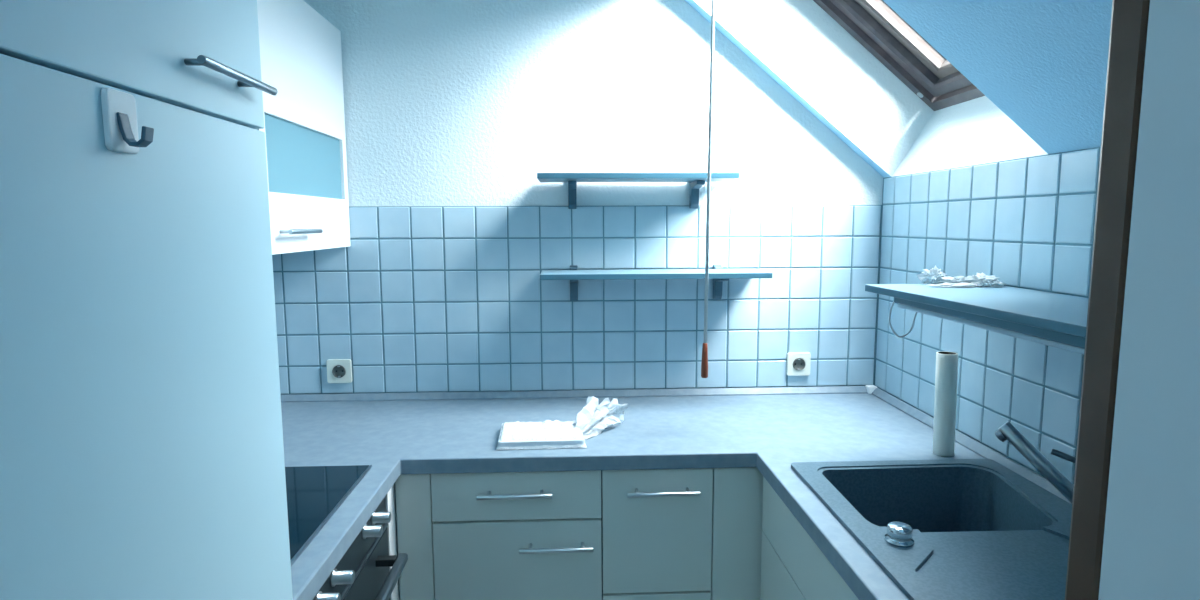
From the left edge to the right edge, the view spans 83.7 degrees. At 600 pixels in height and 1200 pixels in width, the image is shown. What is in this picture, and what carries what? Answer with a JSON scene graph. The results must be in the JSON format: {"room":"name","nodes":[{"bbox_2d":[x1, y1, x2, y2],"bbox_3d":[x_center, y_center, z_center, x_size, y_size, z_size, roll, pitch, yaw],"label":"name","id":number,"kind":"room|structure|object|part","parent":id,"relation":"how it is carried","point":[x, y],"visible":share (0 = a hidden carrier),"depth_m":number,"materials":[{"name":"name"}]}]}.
{"room":"kitchen","nodes":[
{"label":"kitchen","id":0,"kind":"room"},
{"bbox_2d":[303,0,883,599],"bbox_3d":[0.033,-0.097,2.205,2.650,2.620,0.150,-1,7,-2],"label":"wall","id":1,"kind":"structure","parent":0,"point":[447,102],"depth_m":2.07,"materials":[{"name":"white paint"}]},
{"bbox_2d":[256,0,350,254],"bbox_3d":[-0.898,-0.451,1.749,0.352,0.643,0.577,-1,7,-2],"label":"upper cabinet","id":2,"kind":"object","parent":1,"relation":"attached to","point":[301,53],"visible":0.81,"depth_m":1.73,"materials":[{"name":"white laminate"}]},
{"bbox_3d":[-0.735,-0.169,1.644,0.040,0.012,0.190,-1,7,-2],"label":"handle","id":3,"kind":"part","parent":2,"relation":"part of","materials":[{"name":"silver metal"}]},
{"bbox_3d":[-0.773,-0.363,1.764,0.004,0.177,0.517,-1,7,-2],"label":"pane","id":4,"kind":"part","parent":2,"relation":"part of","materials":[{"name":"teal"}]},
{"bbox_2d":[272,205,881,394],"bbox_3d":[-0.092,0.002,2.133,2.001,0.598,0.008,-1,7,-2],"label":"tiled wall","id":5,"kind":"structure","parent":1,"relation":"attached to","point":[421,299],"depth_m":2.13,"materials":[{"name":"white tile"}]},
{"bbox_2d":[326,359,351,382],"bbox_3d":[-0.824,0.225,2.116,0.076,0.076,0.014,-1,7,-2],"label":"wall socket","id":6,"kind":"object","parent":5,"relation":"attached to","point":[338,370],"visible":1,"depth_m":2.11,"materials":[{"name":"white plastic"}]},
{"bbox_2d":[540,264,772,300],"bbox_3d":[0.161,-0.045,2.037,0.677,0.112,0.194,-1,7,-2],"label":"wall shelf","id":7,"kind":"object","parent":5,"relation":"attached to","point":[717,274],"visible":1,"depth_m":1.95,"materials":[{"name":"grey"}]},
{"bbox_2d":[786,352,810,375],"bbox_3d":[0.647,0.209,2.179,0.076,0.076,0.014,-1,7,-2],"label":"wall socket","id":8,"kind":"object","parent":5,"relation":"attached to","point":[798,363],"visible":1,"depth_m":2.18,"materials":[{"name":"white plastic"}]},
{"bbox_2d":[537,173,739,208],"bbox_3d":[0.107,-0.325,2.005,0.578,0.098,0.200,-1,7,-2],"label":"wall shelf","id":9,"kind":"object","parent":1,"relation":"attached to","point":[697,180],"visible":1,"depth_m":1.91,"materials":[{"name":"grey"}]},
{"bbox_2d":[685,0,1112,177],"bbox_3d":[0.527,-0.778,1.166,1.085,0.998,1.800,-1,7,-2],"label":"ceiling","id":10,"kind":"structure","parent":0,"point":[1042,63],"depth_m":1.35,"materials":[{"name":"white paint"}]},
{"bbox_2d":[813,0,984,110],"bbox_3d":[0.712,-0.876,1.671,0.790,0.679,0.698,-1,7,-2],"label":"window","id":11,"kind":"structure","parent":10,"relation":"attached to","point":[877,27],"depth_m":1.96,"materials":[{"name":"brown wood"}]},
{"bbox_2d":[701,0,714,377],"bbox_3d":[0.319,-0.440,1.699,0.109,1.299,0.019,-1,7,-2],"label":"rod","id":12,"kind":"object","parent":11,"relation":"hanging from","point":[704,363],"visible":1,"depth_m":1.72,"materials":[{"name":"grey metal"}]},
{"bbox_3d":[0.723,-0.889,1.670,0.618,0.514,0.550,-1,7,-2],"label":"pane","id":13,"kind":"part","parent":11,"relation":"part of","materials":[{"name":"clear glass"}]},
{"bbox_2d":[892,96,1047,176],"bbox_3d":[1.149,0.408,1.330,0.404,1.808,1.800,-1,7,-2],"label":"wall","id":14,"kind":"structure","parent":0,"point":[976,131],"depth_m":1.79,"materials":[{"name":"white paint"}]},
{"bbox_2d":[875,147,1100,484],"bbox_3d":[0.944,0.053,1.280,0.008,0.683,1.800,-1,7,-2],"label":"tiled wall","id":15,"kind":"structure","parent":14,"relation":"attached to","point":[1028,222],"depth_m":1.57,"materials":[{"name":"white tile"}]},
{"bbox_2d":[865,284,1088,337],"bbox_3d":[0.804,0.075,0.994,0.298,0.090,1.216,-1,7,-2],"label":"shelf","id":16,"kind":"object","parent":15,"relation":"attached to","point":[1062,313],"visible":0.53,"depth_m":1.24,"materials":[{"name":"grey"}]},
{"bbox_2d":[917,265,1006,286],"bbox_3d":[0.828,-0.055,1.530,0.183,0.045,0.103,1,7,10],"label":"plastic wrapper","id":17,"kind":"object","parent":16,"relation":"on","point":[934,276],"visible":1,"depth_m":1.54,"materials":[{"name":"white"}]},
{"bbox_2d":[888,297,1085,354],"bbox_3d":[0.725,0.086,1.115,0.079,0.104,0.885,-1,7,-2],"label":"lamp","id":18,"kind":"object","parent":16,"relation":"attached to","point":[1072,343],"visible":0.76,"depth_m":1.15,"materials":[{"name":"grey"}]},
{"bbox_3d":[-0.257,1.464,0.558,4.500,0.100,3.750,-1,7,-2],"label":"floor","id":19,"kind":"structure","parent":0,"visible":0},
{"bbox_2d":[0,0,292,599],"bbox_3d":[-0.702,0.238,0.636,0.635,2.320,0.596,-1,7,-2],"label":"tall cabinet","id":20,"kind":"object","parent":19,"relation":"on","point":[142,447],"visible":1,"depth_m":0.63,"materials":[{"name":"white laminate"}]},
{"bbox_2d":[101,88,153,153],"bbox_3d":[-0.419,-0.160,0.603,0.030,0.054,0.040,-1,7,-2],"label":"hook","id":21,"kind":"object","parent":20,"relation":"attached to","point":[119,112],"visible":1,"depth_m":0.60,"materials":[{"name":"white plastic"}]},
{"bbox_3d":[-0.417,-0.153,0.601,0.026,0.029,0.013,-1,7,-2],"label":"hook arm","id":22,"kind":"part","parent":21,"relation":"part of","materials":[{"name":"grey metal"}]},
{"bbox_3d":[-0.445,-0.553,0.556,0.019,0.722,0.596,-1,7,-2],"label":"door","id":23,"kind":"part","parent":20,"relation":"part of","materials":[{"name":"teal laminate"}]},
{"bbox_3d":[-0.430,-0.262,0.786,0.027,0.010,0.174,-1,7,-2],"label":"handle","id":24,"kind":"part","parent":20,"relation":"part of","materials":[{"name":"silver metal"}]},
{"bbox_2d":[385,484,398,599],"bbox_3d":[-0.761,0.888,1.333,0.560,0.870,0.641,-1,7,-2],"label":"housing","id":25,"kind":"object","parent":19,"relation":"on","point":[390,500],"visible":0.02,"depth_m":1.60,"materials":[{"name":"white metal"}]},
{"bbox_2d":[313,497,407,599],"bbox_3d":[-0.710,0.842,1.309,0.582,0.768,0.562,-1,7,-2],"label":"oven","id":26,"kind":"object","parent":25,"relation":"in","point":[363,573],"visible":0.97,"depth_m":1.39,"materials":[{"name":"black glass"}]},
{"bbox_3d":[-0.462,0.512,1.140,0.036,0.030,0.030,-1,7,-2],"label":"knob","id":27,"kind":"part","parent":26,"relation":"part of","materials":[{"name":"silver metal"}]},
{"bbox_3d":[-0.466,0.503,1.214,0.036,0.030,0.030,-1,7,-2],"label":"knob","id":28,"kind":"part","parent":26,"relation":"part of","materials":[{"name":"silver metal"}]},
{"bbox_3d":[-0.495,0.812,1.315,0.024,0.503,0.562,-1,7,-2],"label":"door","id":29,"kind":"part","parent":26,"relation":"part of","materials":[{"name":"black glass"}]},
{"bbox_3d":[-0.474,0.482,1.396,0.036,0.030,0.030,-1,7,-2],"label":"knob","id":30,"kind":"part","parent":26,"relation":"part of","materials":[{"name":"silver metal"}]},
{"bbox_3d":[-0.476,0.475,1.461,0.036,0.030,0.030,-1,7,-2],"label":"knob","id":31,"kind":"part","parent":26,"relation":"part of","materials":[{"name":"silver metal"}]},
{"bbox_3d":[-0.471,0.576,1.478,0.044,0.016,0.022,-1,7,-2],"label":"handle mount","id":32,"kind":"part","parent":26,"relation":"part of","materials":[{"name":"black plastic"}]},
{"bbox_3d":[-0.430,0.598,1.292,0.021,0.020,0.409,-1,7,-2],"label":"handle","id":33,"kind":"part","parent":26,"relation":"part of","materials":[{"name":"silver metal"}]},
{"bbox_2d":[281,385,1070,599],"bbox_3d":[-0.052,0.420,1.281,1.987,0.062,1.781,-1,7,-2],"label":"countertop","id":34,"kind":"structure","parent":25,"relation":"on","point":[768,429],"depth_m":1.72,"materials":[{"name":"grey concrete"}]},
{"bbox_2d":[285,465,371,565],"bbox_3d":[-0.774,0.417,1.249,0.524,0.006,0.566,-1,7,-2],"label":"cooktop","id":35,"kind":"object","parent":34,"relation":"in","point":[314,493],"visible":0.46,"depth_m":1.37,"materials":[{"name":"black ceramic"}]},
{"bbox_2d":[496,396,627,449],"bbox_3d":[-0.094,0.314,1.776,0.348,0.083,0.250,-1,7,-2],"label":"packet","id":36,"kind":"object","parent":34,"relation":"on","point":[590,422],"visible":1,"depth_m":1.74,"materials":[{"name":"white paper"}]},
{"bbox_2d":[791,459,1071,599],"bbox_3d":[0.690,0.512,1.130,0.473,0.242,0.860,-1,7,-2],"label":"sink","id":37,"kind":"object","parent":34,"relation":"in","point":[940,529],"visible":0.84,"depth_m":1.29,"materials":[{"name":"grey stone"}]},
{"bbox_3d":[0.516,0.402,1.154,0.047,0.028,0.047,-1,7,-2],"label":"waste knob","id":38,"kind":"part","parent":37,"relation":"part of","materials":[{"name":"silver metal"}]},
{"bbox_3d":[0.681,0.502,1.369,0.387,0.207,0.314,-1,7,-2],"label":"bowl","id":39,"kind":"part","parent":37,"relation":"part of","materials":[{"name":"grey stone"}]},
{"bbox_2d":[933,351,957,456],"bbox_3d":[0.827,0.248,1.603,0.049,0.246,0.051,-1,7,-2],"label":"tube","id":40,"kind":"object","parent":34,"relation":"on","point":[946,373],"visible":1,"depth_m":1.59,"materials":[{"name":"white"}]},
{"bbox_2d":[995,421,1075,503],"bbox_3d":[0.820,0.320,1.196,0.209,0.176,0.054,5,8,37],"label":"mixer tap","id":41,"kind":"object","parent":34,"relation":"on","point":[1007,431],"visible":0.4,"depth_m":1.21,"materials":[{"name":"silver metal"}]},
{"bbox_3d":[0.844,0.286,1.174,0.092,0.034,0.010,4,8,35],"label":"lever","id":42,"kind":"part","parent":41,"relation":"part of","materials":[{"name":"silver metal"}]},
{"bbox_2d":[395,474,434,599],"bbox_3d":[-0.452,0.840,1.675,0.083,0.845,0.018,-1,7,-2],"label":"filler panel","id":43,"kind":"object","parent":19,"relation":"on","point":[413,491],"visible":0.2,"depth_m":1.64,"materials":[{"name":"white laminate"}]},
{"bbox_2d":[431,470,601,599],"bbox_3d":[-0.212,0.818,1.921,0.414,0.869,0.567,-1,7,-2],"label":"base cabinet","id":44,"kind":"object","parent":19,"relation":"on","point":[497,535],"visible":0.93,"depth_m":1.65,"materials":[{"name":"grey"}]},
{"bbox_3d":[-0.205,0.470,1.615,0.180,0.012,0.038,-1,7,-2],"label":"handle","id":45,"kind":"part","parent":44,"relation":"part of","materials":[{"name":"silver metal"}]},
{"bbox_3d":[-0.203,0.478,1.644,0.413,0.122,0.018,-1,7,-2],"label":"drawer","id":46,"kind":"part","parent":44,"relation":"part of","materials":[{"name":"white"}]},
{"bbox_3d":[-0.202,0.702,1.670,0.413,0.316,0.018,-1,7,-2],"label":"drawer","id":47,"kind":"part","parent":44,"relation":"part of","materials":[{"name":"white"}]},
{"bbox_3d":[-0.106,0.606,1.635,0.180,0.012,0.038,-1,7,-2],"label":"handle","id":48,"kind":"part","parent":44,"relation":"part of","materials":[{"name":"silver metal"}]},
{"bbox_2d":[601,468,712,599],"bbox_3d":[0.133,0.814,1.936,0.274,0.869,0.567,-1,7,-2],"label":"base cabinet","id":49,"kind":"object","parent":19,"relation":"on","point":[656,524],"visible":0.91,"depth_m":1.66,"materials":[{"name":"grey wood"}]},
{"bbox_3d":[0.144,0.946,1.713,0.272,0.418,0.018,-1,7,-2],"label":"drawer","id":50,"kind":"part","parent":49,"relation":"part of","materials":[{"name":"white"}]},
{"bbox_3d":[0.153,0.469,1.631,0.177,0.012,0.038,-1,7,-2],"label":"handle","id":51,"kind":"part","parent":49,"relation":"part of","materials":[{"name":"silver metal"}]},
{"bbox_2d":[711,467,762,599],"bbox_3d":[0.348,0.833,1.709,0.132,0.845,0.018,-1,7,-2],"label":"filler panel","id":52,"kind":"object","parent":19,"relation":"on","point":[737,499],"visible":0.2,"depth_m":1.67,"materials":[{"name":"white"}]},
{"bbox_2d":[760,476,858,599],"bbox_3d":[0.653,0.873,1.405,0.556,0.869,0.616,-1,7,-2],"label":"base cabinet","id":53,"kind":"object","parent":19,"relation":"on","point":[793,567],"visible":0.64,"depth_m":1.43,"materials":[{"name":"grey laminate"}]},
{"bbox_3d":[0.422,0.896,1.389,0.018,0.592,0.596,-1,7,-2],"label":"door","id":54,"kind":"part","parent":53,"relation":"part of","materials":[{"name":"white laminate"}]},
{"bbox_3d":[-0.257,0.128,0.268,4.500,2.620,0.120,-1,7,-2],"label":"wall","id":55,"kind":"structure","parent":0,"visible":0},
{"bbox_2d":[1065,0,1149,599],"bbox_3d":[-0.147,0.391,0.362,0.912,2.075,0.023,-1,7,-2],"label":"trim","id":56,"kind":"structure","parent":55,"relation":"attached to","point":[1129,18],"depth_m":0.33,"materials":[{"name":"brown wood"}]},
{"bbox_2d":[1098,0,1199,599],"bbox_3d":[-0.144,0.416,0.299,0.842,2.040,0.106,-1,7,-2],"label":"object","id":57,"kind":"structure","parent":55,"relation":"attached to","point":[1151,551],"depth_m":0.30,"materials":[{"name":"white"}]}
]}

